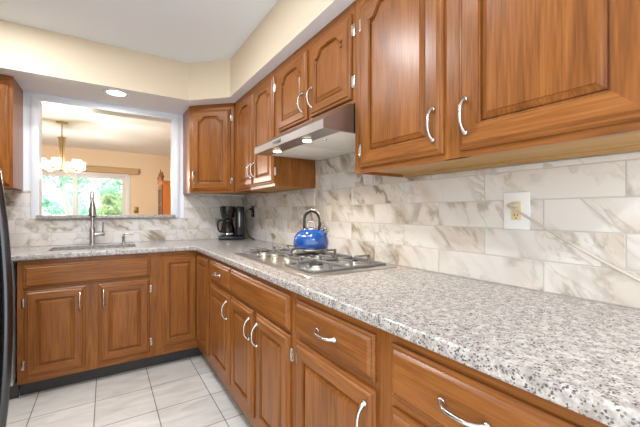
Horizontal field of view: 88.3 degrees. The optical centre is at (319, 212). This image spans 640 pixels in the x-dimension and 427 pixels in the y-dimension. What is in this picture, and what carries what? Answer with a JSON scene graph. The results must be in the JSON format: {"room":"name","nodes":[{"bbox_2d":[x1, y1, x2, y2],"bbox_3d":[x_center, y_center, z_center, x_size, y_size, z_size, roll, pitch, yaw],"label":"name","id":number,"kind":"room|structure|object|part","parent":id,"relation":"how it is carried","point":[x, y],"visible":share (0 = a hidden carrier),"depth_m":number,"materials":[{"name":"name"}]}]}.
{"room":"kitchen","nodes":[
{"label":"kitchen","id":0,"kind":"room"},
{"bbox_2d":[42,145,170,214],"bbox_3d":[-5.122,-0.029,6.177,4.540,2.420,0.140,0,0,-33],"label":"wall","id":1,"kind":"structure","parent":0,"point":[143,186],"depth_m":6.92,"materials":[{"name":"beige paint"}]},
{"bbox_2d":[42,170,129,214],"bbox_3d":[-4.746,0.181,6.393,1.845,2.000,0.128,0,0,-33],"label":"door","id":2,"kind":"structure","parent":1,"relation":"in","point":[125,178],"depth_m":6.54,"materials":[{"name":"white wood"}]},
{"bbox_3d":[-5.093,0.216,6.168,0.898,1.930,0.035,0,0,-33],"label":"sash","id":3,"kind":"part","parent":2,"relation":"part of","materials":[{"name":"clear glass"}]},
{"bbox_3d":[-4.425,0.216,6.656,0.890,1.930,0.035,0,0,-33],"label":"sash","id":4,"kind":"part","parent":2,"relation":"part of","materials":[{"name":"clear glass"}]},
{"bbox_2d":[42,164,138,174],"bbox_3d":[-4.648,-0.841,6.324,2.055,0.115,0.092,0,0,-33],"label":"valance","id":5,"kind":"object","parent":1,"relation":"attached to","point":[99,169],"visible":0.48,"depth_m":6.55,"materials":[{"name":"brown wood"}]},
{"bbox_2d":[134,207,138,212],"bbox_3d":[-3.851,-0.044,6.910,0.090,0.124,0.014,0,0,-33],"label":"switch plate","id":6,"kind":"object","parent":1,"relation":"attached to","point":[136,209],"visible":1,"depth_m":6.91,"materials":[{"name":"gold metal"}]},
{"bbox_2d":[4,91,244,246],"bbox_3d":[-1.893,-0.029,2.857,2.538,2.420,0.128,0,0,-33],"label":"wall","id":7,"kind":"structure","parent":0,"point":[202,213],"depth_m":2.85,"materials":[{"name":"tile"}]},
{"bbox_2d":[0,74,22,189],"bbox_3d":[-2.426,-0.549,2.208,0.600,0.761,0.377,0,0,-33],"label":"upper cabinet","id":8,"kind":"object","parent":7,"relation":"attached to","point":[11,93],"visible":1,"depth_m":2.25,"materials":[{"name":"brown wood"}]},
{"bbox_3d":[-2.228,-0.534,2.164,0.275,0.690,0.020,0,0,-33],"label":"door","id":9,"kind":"part","parent":8,"relation":"part of","materials":[{"name":"brown wood"}]},
{"bbox_3d":[-2.358,-0.549,2.102,0.600,0.761,0.019,0,0,-33],"label":"frame","id":10,"kind":"part","parent":8,"relation":"part of","materials":[{"name":"brown wood"}]},
{"bbox_3d":[-2.444,-0.181,2.235,0.568,0.024,0.297,0,0,-33],"label":"panel","id":11,"kind":"part","parent":8,"relation":"part of","materials":[{"name":"brown wood"}]},
{"bbox_2d":[31,96,178,218],"bbox_3d":[-1.827,-0.423,2.903,1.072,0.955,0.142,0,0,-33],"label":"window","id":12,"kind":"structure","parent":7,"relation":"in","point":[37,103],"depth_m":2.72,"materials":[{"name":"white paint"}]},
{"bbox_2d":[36,215,175,218],"bbox_3d":[-1.830,0.039,2.905,1.006,0.030,0.196,0,0,-33],"label":"granite ledge","id":13,"kind":"object","parent":7,"relation":"attached to","point":[37,216],"visible":0.91,"depth_m":2.77,"materials":[{"name":"grey stone"}]},
{"bbox_2d":[6,354,251,426],"bbox_3d":[-0.650,1.231,0.944,2.738,0.100,4.691,0,0,-33],"label":"floor","id":14,"kind":"structure","parent":0,"point":[186,392],"depth_m":2.05,"materials":[{"name":"tile"}]},
{"bbox_2d":[0,170,12,426],"bbox_3d":[-1.728,0.301,1.203,0.871,1.760,0.900,0,0,-33],"label":"refrigerator","id":15,"kind":"object","parent":14,"relation":"on","point":[6,279],"visible":1,"depth_m":1.49,"materials":[{"name":"black metal"}]},
{"bbox_2d":[9,261,18,399],"bbox_3d":[-2.299,0.745,2.123,0.608,0.872,0.600,0,0,-33],"label":"dishwasher","id":16,"kind":"object","parent":14,"relation":"on","point":[14,388],"visible":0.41,"depth_m":2.10,"materials":[{"name":"black plastic"}]},
{"bbox_2d":[17,253,155,395],"bbox_3d":[-1.709,0.742,2.499,0.783,0.878,0.653,0,0,-33],"label":"base cabinet","id":17,"kind":"object","parent":14,"relation":"on","point":[80,319],"visible":0.99,"depth_m":2.24,"materials":[{"name":"brown wood"}]},
{"bbox_3d":[-1.722,0.770,2.152,0.313,0.543,0.020,0,0,-33],"label":"door","id":18,"kind":"part","parent":17,"relation":"part of","materials":[{"name":"brown wood"}]},
{"bbox_3d":[-1.602,0.596,2.199,0.019,0.119,0.033,0,0,-33],"label":"handle","id":19,"kind":"part","parent":17,"relation":"part of","materials":[{"name":"silver metal"}]},
{"bbox_3d":[-1.490,0.596,2.272,0.019,0.119,0.033,0,0,-33],"label":"handle","id":20,"kind":"part","parent":17,"relation":"part of","materials":[{"name":"silver metal"}]},
{"bbox_3d":[-1.397,0.770,2.364,0.316,0.543,0.020,0,0,-33],"label":"door","id":21,"kind":"part","parent":17,"relation":"part of","materials":[{"name":"brown wood"}]},
{"bbox_2d":[155,251,210,364],"bbox_3d":[-0.909,0.742,2.817,0.905,0.878,0.990,0,0,-33],"label":"base cabinet","id":22,"kind":"object","parent":14,"relation":"on","point":[183,281],"visible":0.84,"depth_m":2.53,"materials":[{"name":"brown wood"}]},
{"bbox_3d":[-1.088,0.677,2.564,0.262,0.684,0.020,0,0,-33],"label":"door","id":23,"kind":"part","parent":22,"relation":"part of","materials":[{"name":"brown wood"}]},
{"bbox_3d":[-0.883,0.677,2.479,0.020,0.684,0.335,0,0,-33],"label":"door","id":24,"kind":"part","parent":22,"relation":"part of","materials":[{"name":"brown wood"}]},
{"bbox_2d":[11,238,639,426],"bbox_3d":[-0.961,0.285,1.416,2.528,0.036,3.302,0,0,-33],"label":"countertop","id":25,"kind":"structure","parent":22,"relation":"on","point":[581,356],"depth_m":0.82,"materials":[{"name":"grey stone"}]},
{"bbox_2d":[88,190,104,244],"bbox_3d":[-1.813,0.046,2.672,0.115,0.442,0.174,0,0,-33],"label":"faucet","id":26,"kind":"object","parent":25,"relation":"on","point":[92,208],"visible":1,"depth_m":2.68,"materials":[{"name":"silver metal"}]},
{"bbox_2d":[121,233,132,243],"bbox_3d":[-1.662,0.224,2.837,0.087,0.087,0.040,0,0,-33],"label":"soap dispenser","id":27,"kind":"object","parent":25,"relation":"on","point":[123,236],"visible":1,"depth_m":2.82,"materials":[{"name":"silver metal"}]},
{"bbox_2d":[217,206,253,239],"bbox_3d":[-0.826,0.105,3.225,0.348,0.323,0.197,0,0,-22],"label":"coffee maker","id":28,"kind":"object","parent":25,"relation":"on","point":[227,212],"visible":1,"depth_m":3.19,"materials":[{"name":"black plastic"}]},
{"bbox_3d":[-0.971,0.135,3.194,0.056,0.130,0.020,0,0,-22],"label":"carafe handle","id":29,"kind":"part","parent":28,"relation":"part of","materials":[{"name":"black plastic"}]},
{"bbox_2d":[220,206,235,217],"bbox_3d":[-0.901,0.002,3.221,0.148,0.116,0.148,0,0,-22],"label":"basket","id":30,"kind":"object","parent":28,"relation":"on","point":[226,211],"depth_m":3.17,"materials":[{"name":"black plastic"}]},
{"bbox_3d":[-0.679,0.117,3.246,0.130,0.299,0.063,0,0,42],"label":"power cord","id":31,"kind":"part","parent":28,"relation":"part of","materials":[{"name":"black rubber"}]},
{"bbox_2d":[234,244,395,278],"bbox_3d":[-0.086,0.244,1.840,0.510,0.046,0.910,0,0,-33],"label":"gas cooktop","id":32,"kind":"object","parent":25,"relation":"in","point":[304,264],"visible":0.88,"depth_m":1.64,"materials":[{"name":"silver metal"}]},
{"bbox_3d":[-0.315,0.244,1.852,0.046,0.030,0.046,0,0,-33],"label":"knob","id":33,"kind":"part","parent":32,"relation":"part of","materials":[{"name":"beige metal"}]},
{"bbox_3d":[-0.236,0.244,1.732,0.046,0.030,0.046,0,0,-33],"label":"knob","id":34,"kind":"part","parent":32,"relation":"part of","materials":[{"name":"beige metal"}]},
{"bbox_3d":[-0.158,0.244,1.611,0.046,0.030,0.046,0,0,-33],"label":"knob","id":35,"kind":"part","parent":32,"relation":"part of","materials":[{"name":"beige metal"}]},
{"bbox_2d":[293,209,329,251],"bbox_3d":[-0.051,0.100,1.929,0.210,0.240,0.210,0,0,-10],"label":"kettle","id":36,"kind":"object","parent":32,"relation":"on","point":[308,239],"visible":1,"depth_m":1.86,"materials":[{"name":"metal"}]},
{"bbox_3d":[-0.048,0.048,1.926,0.128,0.125,0.017,0,0,34],"label":"handle","id":37,"kind":"part","parent":36,"relation":"part of","materials":[{"name":"black plastic"}]},
{"bbox_3d":[0.016,0.127,1.883,0.068,0.068,0.060,0,0,34],"label":"spout","id":38,"kind":"part","parent":36,"relation":"part of","materials":[{"name":"metal"}]},
{"bbox_3d":[-0.019,0.252,1.544,0.120,0.014,0.120,0,0,-33],"label":"burner","id":39,"kind":"part","parent":32,"relation":"part of","materials":[{"name":"silver metal"}]},
{"bbox_3d":[-0.006,0.252,1.910,0.132,0.014,0.132,0,0,-33],"label":"burner","id":40,"kind":"part","parent":32,"relation":"part of","materials":[{"name":"silver metal"}]},
{"bbox_3d":[0.165,0.252,1.664,0.104,0.014,0.104,0,0,-33],"label":"burner","id":41,"kind":"part","parent":32,"relation":"part of","materials":[{"name":"silver metal"}]},
{"bbox_2d":[210,257,231,395],"bbox_3d":[-0.406,0.742,2.273,0.661,0.878,0.465,0,0,-33],"label":"base cabinet","id":42,"kind":"object","parent":14,"relation":"on","point":[220,272],"visible":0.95,"depth_m":2.06,"materials":[{"name":"brown wood"}]},
{"bbox_3d":[-0.643,0.399,2.110,0.020,0.135,0.430,0,0,-33],"label":"drawer","id":43,"kind":"part","parent":42,"relation":"part of","materials":[{"name":"brown wood"}]},
{"bbox_3d":[-0.567,0.581,1.945,0.033,0.119,0.019,0,0,-33],"label":"handle","id":44,"kind":"part","parent":42,"relation":"part of","materials":[{"name":"silver metal"}]},
{"bbox_2d":[231,266,294,426],"bbox_3d":[-0.072,0.742,1.759,0.661,0.878,0.765,0,0,-33],"label":"base cabinet","id":45,"kind":"object","parent":14,"relation":"on","point":[262,311],"visible":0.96,"depth_m":1.51,"materials":[{"name":"brown wood"}]},
{"bbox_3d":[-0.420,0.752,1.767,0.020,0.528,0.338,0,0,-33],"label":"door","id":46,"kind":"part","parent":45,"relation":"part of","materials":[{"name":"brown wood"}]},
{"bbox_3d":[-0.367,0.581,1.636,0.033,0.119,0.019,0,0,-33],"label":"handle","id":47,"kind":"part","parent":45,"relation":"part of","materials":[{"name":"silver metal"}]},
{"bbox_3d":[-0.310,0.581,1.550,0.033,0.119,0.019,0,0,-33],"label":"handle","id":48,"kind":"part","parent":45,"relation":"part of","materials":[{"name":"silver metal"}]},
{"bbox_3d":[-0.212,0.752,1.446,0.020,0.528,0.340,0,0,-33],"label":"door","id":49,"kind":"part","parent":45,"relation":"part of","materials":[{"name":"brown wood"}]},
{"bbox_2d":[295,293,384,426],"bbox_3d":[0.271,0.742,1.231,0.661,0.878,0.490,0,0,-33],"label":"base cabinet","id":50,"kind":"object","parent":14,"relation":"on","point":[340,357],"visible":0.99,"depth_m":1.03,"materials":[{"name":"brown wood"}]},
{"bbox_3d":[0.006,0.398,1.062,0.033,0.019,0.119,0,0,-33],"label":"handle","id":51,"kind":"part","parent":50,"relation":"part of","materials":[{"name":"silver metal"}]},
{"bbox_3d":[0.028,0.398,1.076,0.020,0.130,0.436,0,0,-33],"label":"drawer","id":52,"kind":"part","parent":50,"relation":"part of","materials":[{"name":"brown wood"}]},
{"bbox_3d":[0.029,0.751,1.075,0.020,0.530,0.440,0,0,-33],"label":"door","id":53,"kind":"part","parent":50,"relation":"part of","materials":[{"name":"brown wood"}]},
{"bbox_3d":[0.111,0.576,0.901,0.033,0.119,0.019,0,0,-33],"label":"handle","id":54,"kind":"part","parent":50,"relation":"part of","materials":[{"name":"silver metal"}]},
{"bbox_2d":[385,331,609,426],"bbox_3d":[0.551,0.742,0.799,0.661,0.878,0.540,0,0,-33],"label":"base cabinet","id":55,"kind":"object","parent":14,"relation":"on","point":[424,387],"visible":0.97,"depth_m":0.69,"materials":[{"name":"brown wood"}]},
{"bbox_3d":[0.295,0.612,0.665,0.020,0.234,0.420,0,0,-33],"label":"drawer","id":56,"kind":"part","parent":55,"relation":"part of","materials":[{"name":"brown wood"}]},
{"bbox_3d":[0.273,0.401,0.651,0.033,0.019,0.119,0,0,-33],"label":"handle","id":57,"kind":"part","parent":55,"relation":"part of","materials":[{"name":"silver metal"}]},
{"bbox_2d":[0,0,277,155],"bbox_3d":[-2.643,-1.289,2.361,4.740,0.100,9.240,0,0,-33],"label":"ceiling","id":58,"kind":"structure","parent":0,"point":[187,31],"depth_m":2.27,"materials":[{"name":"white paint"}]},
{"bbox_2d":[42,121,85,171],"bbox_3d":[-3.557,-0.901,4.546,0.534,0.675,0.555,0,0,-33],"label":"chandelier","id":59,"kind":"object","parent":58,"relation":"hanging from","point":[55,161],"visible":0.98,"depth_m":4.53,"materials":[{"name":"white glass"}]},
{"bbox_3d":[-3.694,-0.664,4.364,0.106,0.099,0.106,0,0,-33],"label":"lamp shade","id":60,"kind":"part","parent":59,"relation":"part of","materials":[{"name":"beige glass"}]},
{"bbox_3d":[-3.783,-0.664,4.574,0.106,0.099,0.106,0,0,-33],"label":"lamp shade","id":61,"kind":"part","parent":59,"relation":"part of","materials":[{"name":"beige glass"}]},
{"bbox_3d":[-3.632,-0.794,4.446,0.014,0.460,0.214,0,0,37],"label":"arm","id":62,"kind":"part","parent":59,"relation":"part of","materials":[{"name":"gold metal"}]},
{"bbox_3d":[-3.467,-0.664,4.337,0.106,0.099,0.106,0,0,-33],"label":"lamp shade","id":63,"kind":"part","parent":59,"relation":"part of","materials":[{"name":"beige glass"}]},
{"bbox_3d":[-3.507,-0.793,4.430,0.015,0.461,0.215,0,0,-23],"label":"arm","id":64,"kind":"part","parent":59,"relation":"part of","materials":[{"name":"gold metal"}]},
{"bbox_3d":[-3.606,-0.793,4.662,0.015,0.461,0.215,0,0,-23],"label":"arm","id":65,"kind":"part","parent":59,"relation":"part of","materials":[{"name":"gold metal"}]},
{"bbox_3d":[-3.646,-0.664,4.756,0.106,0.099,0.106,0,0,-33],"label":"lamp shade","id":66,"kind":"part","parent":59,"relation":"part of","materials":[{"name":"beige glass"}]},
{"bbox_3d":[-3.432,-0.793,4.531,0.215,0.461,0.015,0,0,7],"label":"arm","id":67,"kind":"part","parent":59,"relation":"part of","materials":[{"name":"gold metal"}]},
{"bbox_3d":[-3.481,-0.794,4.647,0.014,0.460,0.214,0,0,37],"label":"arm","id":68,"kind":"part","parent":59,"relation":"part of","materials":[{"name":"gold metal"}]},
{"bbox_3d":[-3.330,-0.664,4.519,0.106,0.099,0.106,0,0,-33],"label":"lamp shade","id":69,"kind":"part","parent":59,"relation":"part of","materials":[{"name":"beige glass"}]},
{"bbox_3d":[-3.420,-0.664,4.729,0.106,0.099,0.106,0,0,-33],"label":"lamp shade","id":70,"kind":"part","parent":59,"relation":"part of","materials":[{"name":"beige glass"}]},
{"bbox_2d":[0,0,354,114],"bbox_3d":[-0.617,-1.085,0.893,2.538,0.308,4.571,0,0,-33],"label":"soffit","id":71,"kind":"structure","parent":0,"point":[41,61],"depth_m":2.36,"materials":[{"name":"beige paint"}]},
{"bbox_2d":[103,89,129,97],"bbox_3d":[-1.592,-0.927,2.577,0.180,0.006,0.180,0,0,-33],"label":"recessed light","id":72,"kind":"object","parent":71,"relation":"in","point":[111,92],"visible":1,"depth_m":2.58,"materials":[{"name":"white"}]},
{"bbox_2d":[244,150,639,308],"bbox_3d":[0.453,-0.029,1.660,0.108,2.420,4.691,0,0,-33],"label":"wall","id":73,"kind":"structure","parent":0,"point":[446,223],"depth_m":1.26,"materials":[{"name":"tile"}]},
{"bbox_2d":[183,103,254,194],"bbox_3d":[-0.892,-0.549,3.067,0.613,0.761,0.608,0,0,-33],"label":"upper cabinet","id":74,"kind":"object","parent":73,"relation":"attached to","point":[208,130],"visible":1,"depth_m":2.84,"materials":[{"name":"brown wood"}]},
{"bbox_3d":[-0.939,-0.549,2.853,0.420,0.761,0.006,0,0,12],"label":"frame","id":75,"kind":"part","parent":74,"relation":"part of","materials":[{"name":"brown wood"}]},
{"bbox_3d":[-0.941,-0.534,2.840,0.362,0.690,0.020,0,0,12],"label":"door","id":76,"kind":"part","parent":74,"relation":"part of","materials":[{"name":"brown wood"}]},
{"bbox_3d":[-0.891,-0.186,3.068,0.584,0.011,0.582,0,0,-33],"label":"panel","id":77,"kind":"part","parent":74,"relation":"part of","materials":[{"name":"brown wood"}]},
{"bbox_2d":[235,69,314,192],"bbox_3d":[-0.393,-0.549,2.528,0.362,0.761,0.802,0,0,-33],"label":"upper cabinet","id":78,"kind":"object","parent":73,"relation":"attached to","point":[255,110],"visible":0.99,"depth_m":2.30,"materials":[{"name":"brown wood"}]},
{"bbox_3d":[-0.584,-0.534,2.569,0.020,0.690,0.350,0,0,-33],"label":"door","id":79,"kind":"part","parent":78,"relation":"part of","materials":[{"name":"brown wood"}]},
{"bbox_3d":[-0.498,-0.549,2.474,0.019,0.761,0.778,0,0,-33],"label":"frame","id":80,"kind":"part","parent":78,"relation":"part of","materials":[{"name":"brown wood"}]},
{"bbox_3d":[-0.391,-0.534,2.273,0.020,0.690,0.338,0,0,-33],"label":"door","id":81,"kind":"part","parent":78,"relation":"part of","materials":[{"name":"brown wood"}]},
{"bbox_3d":[-0.372,-0.181,2.556,0.282,0.024,0.746,0,0,-33],"label":"panel","id":82,"kind":"part","parent":78,"relation":"part of","materials":[{"name":"brown wood"}]},
{"bbox_2d":[255,103,354,160],"bbox_3d":[0.007,-0.408,1.809,0.475,0.134,0.752,0,0,-33],"label":"range hood","id":83,"kind":"object","parent":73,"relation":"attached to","point":[332,134],"visible":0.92,"depth_m":1.64,"materials":[{"name":"silver metal"}]},
{"bbox_2d":[275,1,354,135],"bbox_3d":[0.038,-0.705,1.865,0.362,0.449,0.823,0,0,-33],"label":"upper cabinet","id":84,"kind":"object","parent":73,"relation":"attached to","point":[318,79],"visible":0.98,"depth_m":1.67,"materials":[{"name":"brown wood"}]},
{"bbox_3d":[-0.165,-0.690,1.925,0.020,0.378,0.345,0,0,-33],"label":"door","id":85,"kind":"part","parent":84,"relation":"part of","materials":[{"name":"brown wood"}]},
{"bbox_3d":[-0.110,-0.596,1.791,0.033,0.119,0.019,0,0,-33],"label":"handle","id":86,"kind":"part","parent":84,"relation":"part of","materials":[{"name":"silver metal"}]},
{"bbox_3d":[-0.056,-0.596,1.709,0.033,0.119,0.019,0,0,-33],"label":"handle","id":87,"kind":"part","parent":84,"relation":"part of","materials":[{"name":"silver metal"}]},
{"bbox_3d":[0.043,-0.690,1.604,0.020,0.378,0.345,0,0,-33],"label":"door","id":88,"kind":"part","parent":84,"relation":"part of","materials":[{"name":"brown wood"}]},
{"bbox_2d":[355,0,639,177],"bbox_3d":[0.533,-0.549,1.104,0.362,0.761,0.991,0,0,-33],"label":"upper cabinet","id":89,"kind":"object","parent":73,"relation":"attached to","point":[442,86],"visible":1,"depth_m":0.95,"materials":[{"name":"brown wood"}]},
{"bbox_3d":[0.283,-0.534,1.234,0.020,0.690,0.412,0,0,-33],"label":"door","id":90,"kind":"part","parent":89,"relation":"part of","materials":[{"name":"brown wood"}]},
{"bbox_3d":[0.357,-0.287,1.073,0.033,0.119,0.019,0,0,-33],"label":"handle","id":91,"kind":"part","parent":89,"relation":"part of","materials":[{"name":"silver metal"}]},
{"bbox_3d":[0.420,-0.287,0.975,0.033,0.119,0.019,0,0,-33],"label":"handle","id":92,"kind":"part","parent":89,"relation":"part of","materials":[{"name":"silver metal"}]},
{"bbox_3d":[0.559,-0.181,1.121,0.282,0.024,0.959,0,0,-33],"label":"panel","id":93,"kind":"part","parent":89,"relation":"part of","materials":[{"name":"brown wood"}]},
{"bbox_3d":[0.545,-0.534,0.831,0.020,0.690,0.438,0,0,-33],"label":"door","id":94,"kind":"part","parent":89,"relation":"part of","materials":[{"name":"brown wood"}]},
{"bbox_2d":[504,192,529,229],"bbox_3d":[0.698,-0.005,1.173,0.010,0.133,0.089,0,0,-33],"label":"outlet","id":95,"kind":"object","parent":73,"relation":"attached to","point":[512,219],"visible":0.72,"depth_m":1.17,"materials":[{"name":"white plastic"}]},
{"bbox_2d":[511,201,520,219],"bbox_3d":[0.696,-0.005,1.171,0.002,0.067,0.033,0,0,-33],"label":"receptacle","id":96,"kind":"object","parent":95,"relation":"attached to","point":[514,215],"depth_m":1.17,"materials":[{"name":"beige plastic"}]},
{"bbox_2d":[506,203,639,282],"bbox_3d":[0.800,0.118,0.951,0.046,0.299,0.532,0,0,-26],"label":"power cord","id":97,"kind":"object","parent":95,"relation":"attached to","point":[512,206],"visible":1,"depth_m":1.00,"materials":[{"name":"white plastic"}]},
{"bbox_3d":[-3.921,1.231,4.328,4.740,0.100,4.549,0,0,-33],"label":"floor","id":98,"kind":"structure","parent":0,"visible":0},
{"bbox_2d":[157,170,170,214],"bbox_3d":[-2.626,0.213,5.986,0.543,1.936,0.534,0,0,-33],"label":"curio cabinet","id":99,"kind":"object","parent":98,"relation":"on","point":[164,188],"visible":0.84,"depth_m":5.70,"materials":[{"name":"orange wood"}]},
{"bbox_3d":[-2.831,0.284,5.853,0.019,1.515,0.464,0,0,-33],"label":"door","id":100,"kind":"part","parent":99,"relation":"part of","materials":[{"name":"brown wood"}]},
{"bbox_3d":[-2.623,-0.510,5.987,0.537,0.062,0.534,0,0,-33],"label":"crown","id":101,"kind":"part","parent":99,"relation":"part of","materials":[{"name":"orange wood"}]},
{"label":"outside","id":102,"kind":"structure","parent":0,"visible":0},
{"bbox_3d":[-10.361,1.391,15.950,24.000,0.180,21.960,0,0,-33],"label":"ground","id":103,"kind":"structure","parent":102,"visible":0},
{"bbox_2d":[42,176,91,214],"bbox_3d":[-7.109,-0.894,9.209,1.966,4.425,3.006,0,0,8],"label":"tree","id":104,"kind":"object","parent":103,"relation":"on","point":[62,180],"visible":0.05,"depth_m":9.04,"materials":[{"name":"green plant"}]},
{"bbox_2d":[42,178,99,214],"bbox_3d":[-10.867,-1.562,14.743,2.571,5.748,2.673,0,0,13],"label":"tree","id":105,"kind":"object","parent":103,"relation":"on","point":[55,205],"visible":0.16,"depth_m":14.33,"materials":[{"name":"green plant"}]},
{"bbox_2d":[94,179,121,214],"bbox_3d":[-7.466,-1.232,13.100,2.518,5.090,2.922,0,0,28],"label":"tree","id":106,"kind":"object","parent":103,"relation":"on","point":[111,188],"visible":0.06,"depth_m":12.07,"materials":[{"name":"green plant"}]},
{"bbox_2d":[96,192,121,214],"bbox_3d":[-4.950,0.382,8.181,1.224,1.862,0.913,0,0,-33],"label":"shrub","id":107,"kind":"object","parent":103,"relation":"on","point":[111,204],"visible":0.27,"depth_m":7.90,"materials":[{"name":"green plant"}]}
]}

